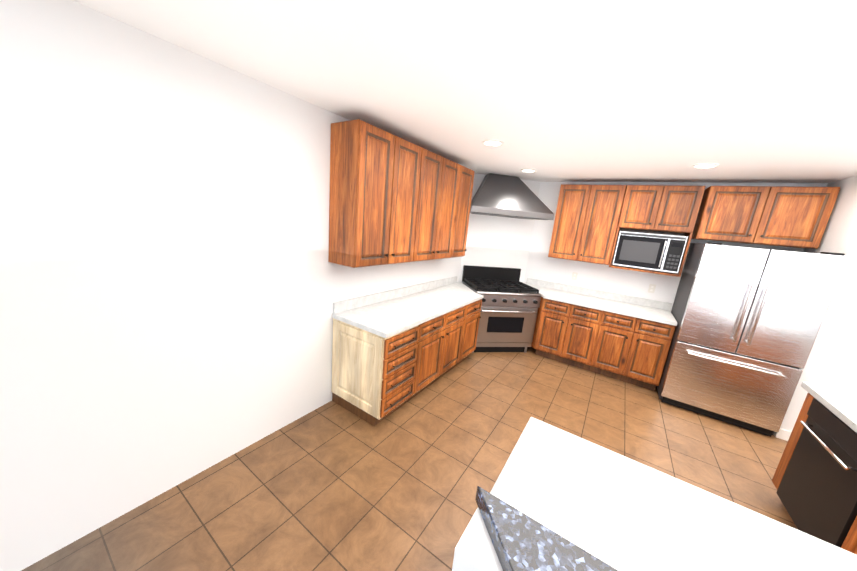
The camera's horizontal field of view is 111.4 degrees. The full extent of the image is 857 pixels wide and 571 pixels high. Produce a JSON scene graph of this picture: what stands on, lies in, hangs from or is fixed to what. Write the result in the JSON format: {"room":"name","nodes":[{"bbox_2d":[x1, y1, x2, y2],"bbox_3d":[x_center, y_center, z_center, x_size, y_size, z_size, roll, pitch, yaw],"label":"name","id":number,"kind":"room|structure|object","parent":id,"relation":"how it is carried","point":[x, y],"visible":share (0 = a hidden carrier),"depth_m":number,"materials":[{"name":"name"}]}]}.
{"room":"kitchen","nodes":[
{"label":"kitchen","id":0,"kind":"room"},
{"bbox_2d":[0,0,461,570],"bbox_3d":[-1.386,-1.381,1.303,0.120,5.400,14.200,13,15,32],"label":"wall","id":1,"kind":"structure","parent":0,"point":[174,284],"depth_m":1.52,"materials":[{"name":"white paint"}]},
{"bbox_2d":[328,119,423,267],"bbox_3d":[-0.450,-0.735,2.571,0.330,1.070,0.756,13,15,32],"label":"upper cabinet","id":2,"kind":"object","parent":1,"relation":"attached to","point":[393,199],"depth_m":2.34,"materials":[{"name":"brown wood"}]},
{"bbox_2d":[333,276,458,311],"bbox_3d":[-0.205,0.053,3.535,0.020,0.100,2.290,13,15,32],"label":"backsplash","id":3,"kind":"structure","parent":1,"relation":"attached to","point":[340,306],"depth_m":3.17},
{"bbox_2d":[416,149,463,260],"bbox_3d":[-0.030,-0.833,3.192,0.330,1.070,0.756,13,15,32],"label":"upper cabinet","id":4,"kind":"object","parent":1,"relation":"attached to","point":[440,185],"depth_m":3.09,"materials":[{"name":"brown wood"}]},
{"bbox_2d":[452,167,474,257],"bbox_3d":[0.285,-0.907,3.658,0.330,1.070,0.378,13,15,32],"label":"upper cabinet","id":5,"kind":"object","parent":1,"relation":"attached to","point":[466,176],"depth_m":3.58,"materials":[{"name":"brown wood"}]},
{"bbox_2d":[21,346,797,570],"bbox_3d":[3.764,2.541,-1.557,13.330,0.080,14.400,13,15,32],"label":"floor","id":6,"kind":"structure","parent":0,"point":[331,486],"depth_m":2.10,"materials":[{"name":"tile"}]},
{"bbox_2d":[331,316,422,425],"bbox_3d":[-0.507,0.729,2.725,0.636,0.844,0.472,13,15,32],"label":"base cabinet","id":7,"kind":"object","parent":6,"relation":"on","point":[394,350],"depth_m":2.52,"materials":[{"name":"brown wood"}]},
{"bbox_2d":[332,282,482,335],"bbox_3d":[0.073,0.174,3.426,0.642,0.040,2.411,13,15,32],"label":"countertop","id":8,"kind":"structure","parent":7,"relation":"on","point":[388,317],"depth_m":2.91,"materials":[{"name":"white stone"}]},
{"bbox_2d":[415,304,466,395],"bbox_3d":[-0.115,0.638,3.306,0.636,0.844,0.940,13,15,32],"label":"base cabinet","id":9,"kind":"object","parent":6,"relation":"on","point":[441,346],"depth_m":3.10,"materials":[{"name":"brown wood"}]},
{"bbox_2d":[463,300,481,359],"bbox_3d":[0.279,0.546,3.889,0.636,0.844,0.480,13,15,32],"label":"base cabinet","id":10,"kind":"object","parent":6,"relation":"on","point":[473,309],"depth_m":3.71,"materials":[{"name":"brown wood"}]},
{"bbox_2d":[462,265,541,352],"bbox_3d":[1.031,0.353,4.369,0.950,1.150,0.774,3,13,-12],"label":"range","id":11,"kind":"object","parent":6,"relation":"on","point":[510,306],"visible":0.94,"depth_m":4.12,"materials":[{"name":"silver metal"}]},
{"bbox_2d":[531,308,539,345],"bbox_3d":[1.515,0.501,4.555,0.531,0.870,0.615,13,15,32],"label":"base cabinet","id":12,"kind":"object","parent":6,"relation":"on","point":[538,314],"depth_m":4.21,"materials":[{"name":"brown wood"}]},
{"bbox_2d":[532,298,603,371],"bbox_3d":[2.028,0.623,4.215,0.722,0.870,0.636,13,15,32],"label":"base cabinet","id":13,"kind":"object","parent":6,"relation":"on","point":[566,334],"depth_m":3.94,"materials":[{"name":"brown wood"}]},
{"bbox_2d":[592,310,676,390],"bbox_3d":[2.625,0.762,3.833,0.723,0.870,0.636,13,15,32],"label":"base cabinet","id":14,"kind":"object","parent":6,"relation":"on","point":[625,338],"depth_m":3.56,"materials":[{"name":"brown wood"}]},
{"bbox_2d":[524,282,675,325],"bbox_3d":[2.140,0.201,4.055,1.976,0.040,0.666,13,15,32],"label":"countertop","id":15,"kind":"structure","parent":14,"relation":"on","point":[649,313],"depth_m":3.80,"materials":[{"name":"white stone"}]},
{"bbox_2d":[452,381,856,570],"bbox_3d":[1.718,1.128,1.086,2.550,1.170,2.800,13,15,32],"label":"kitchen island","id":16,"kind":"object","parent":6,"relation":"on","point":[556,499],"visible":1,"depth_m":0.95,"materials":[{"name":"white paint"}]},
{"bbox_2d":[657,242,847,436],"bbox_3d":[3.270,0.481,3.185,0.900,1.810,0.901,13,15,32],"label":"refrigerator","id":17,"kind":"object","parent":6,"relation":"on","point":[749,323],"visible":0.94,"depth_m":2.84,"materials":[{"name":"grey metal"}]},
{"bbox_2d":[775,428,790,440],"bbox_3d":[3.719,1.512,2.683,0.720,0.100,0.015,13,15,32],"label":"baseboard","id":18,"kind":"structure","parent":6,"relation":"on","point":[783,434],"depth_m":2.84,"materials":[{"name":"white"}]},
{"bbox_2d":[73,0,856,182],"bbox_3d":[3.469,-0.934,1.920,7.430,0.140,7.713,13,15,32],"label":"ceiling","id":19,"kind":"structure","parent":0,"point":[744,91],"depth_m":1.42,"materials":[{"name":"white paint"}]},
{"bbox_2d":[482,140,503,145],"bbox_3d":[0.577,-1.279,2.634,0.194,0.013,0.194,7,12,6],"label":"recessed light","id":20,"kind":"object","parent":19,"relation":"in","point":[501,143],"depth_m":2.61,"materials":[{"name":"white"}]},
{"bbox_2d":[520,169,535,171],"bbox_3d":[1.263,-1.450,3.702,0.194,0.013,0.194,3,13,-12],"label":"recessed light","id":21,"kind":"object","parent":19,"relation":"in","point":[523,170],"depth_m":3.67,"materials":[{"name":"white"}]},
{"bbox_2d":[691,163,718,167],"bbox_3d":[2.588,-1.116,2.738,0.194,0.013,0.194,11,13,23],"label":"recessed light","id":22,"kind":"object","parent":19,"relation":"in","point":[707,165],"depth_m":2.71,"materials":[{"name":"white"}]},
{"bbox_2d":[459,173,539,282],"bbox_3d":[1.055,-0.395,4.623,0.790,2.500,0.790,13,15,32],"label":"wall","id":23,"kind":"structure","parent":0,"point":[497,241],"depth_m":4.55,"materials":[{"name":"white paint"}]},
{"bbox_2d":[470,173,553,219],"bbox_3d":[1.091,-1.260,4.085,1.184,0.572,0.595,3,13,-12],"label":"range hood","id":24,"kind":"object","parent":23,"relation":"attached to","point":[499,195],"visible":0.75,"depth_m":3.95,"materials":[{"name":"silver metal"}]},
{"bbox_2d":[524,182,827,309],"bbox_3d":[2.482,-0.180,4.247,3.630,2.500,0.120,13,15,32],"label":"wall","id":25,"kind":"structure","parent":0,"point":[542,265],"depth_m":4.18,"materials":[{"name":"white paint"}]},
{"bbox_2d":[548,184,627,267],"bbox_3d":[2.182,-0.852,4.065,0.768,1.010,0.330,13,15,32],"label":"upper cabinet","id":26,"kind":"object","parent":25,"relation":"attached to","point":[591,222],"depth_m":3.91,"materials":[{"name":"brown wood"}]},
{"bbox_2d":[528,278,671,309],"bbox_3d":[2.371,0.102,4.276,1.865,0.100,0.020,13,15,32],"label":"backsplash","id":27,"kind":"structure","parent":25,"relation":"attached to","point":[531,282],"depth_m":4.18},
{"bbox_2d":[620,185,707,235],"bbox_3d":[2.829,-0.944,3.613,0.736,0.520,0.330,13,15,32],"label":"upper cabinet","id":28,"kind":"object","parent":25,"relation":"attached to","point":[647,208],"depth_m":3.47,"materials":[{"name":"brown wood"}]},
{"bbox_2d":[612,231,687,272],"bbox_3d":[2.760,-0.428,3.693,0.664,0.441,0.378,13,15,32],"label":"microwave","id":29,"kind":"object","parent":28,"relation":"attached to","point":[660,252],"visible":1,"depth_m":3.55,"materials":[{"name":"silver metal"}]},
{"bbox_2d":[688,186,839,248],"bbox_3d":[3.542,-0.749,3.163,0.910,0.580,0.330,13,15,32],"label":"upper cabinet","id":30,"kind":"object","parent":25,"relation":"attached to","point":[797,217],"depth_m":3.01,"materials":[{"name":"brown wood"}]},
{"bbox_2d":[773,175,856,435],"bbox_3d":[4.778,0.125,3.827,0.730,2.500,3.400,13,15,32],"label":"wall","id":31,"kind":"structure","parent":0,"point":[831,362],"depth_m":2.61,"materials":[{"name":"white paint"}]},
{"bbox_3d":[9.406,1.133,-5.589,0.120,5.400,14.200,13,15,32],"label":"wall","id":32,"kind":"structure","parent":0,"visible":0},
{"bbox_2d":[648,284,655,292],"bbox_3d":[2.963,0.041,3.878,0.070,0.115,0.007,13,15,32],"label":"electrical outlet plate","id":33,"kind":"object","parent":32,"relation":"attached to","point":[652,287],"depth_m":3.88,"materials":[{"name":"white plastic"}]}
]}

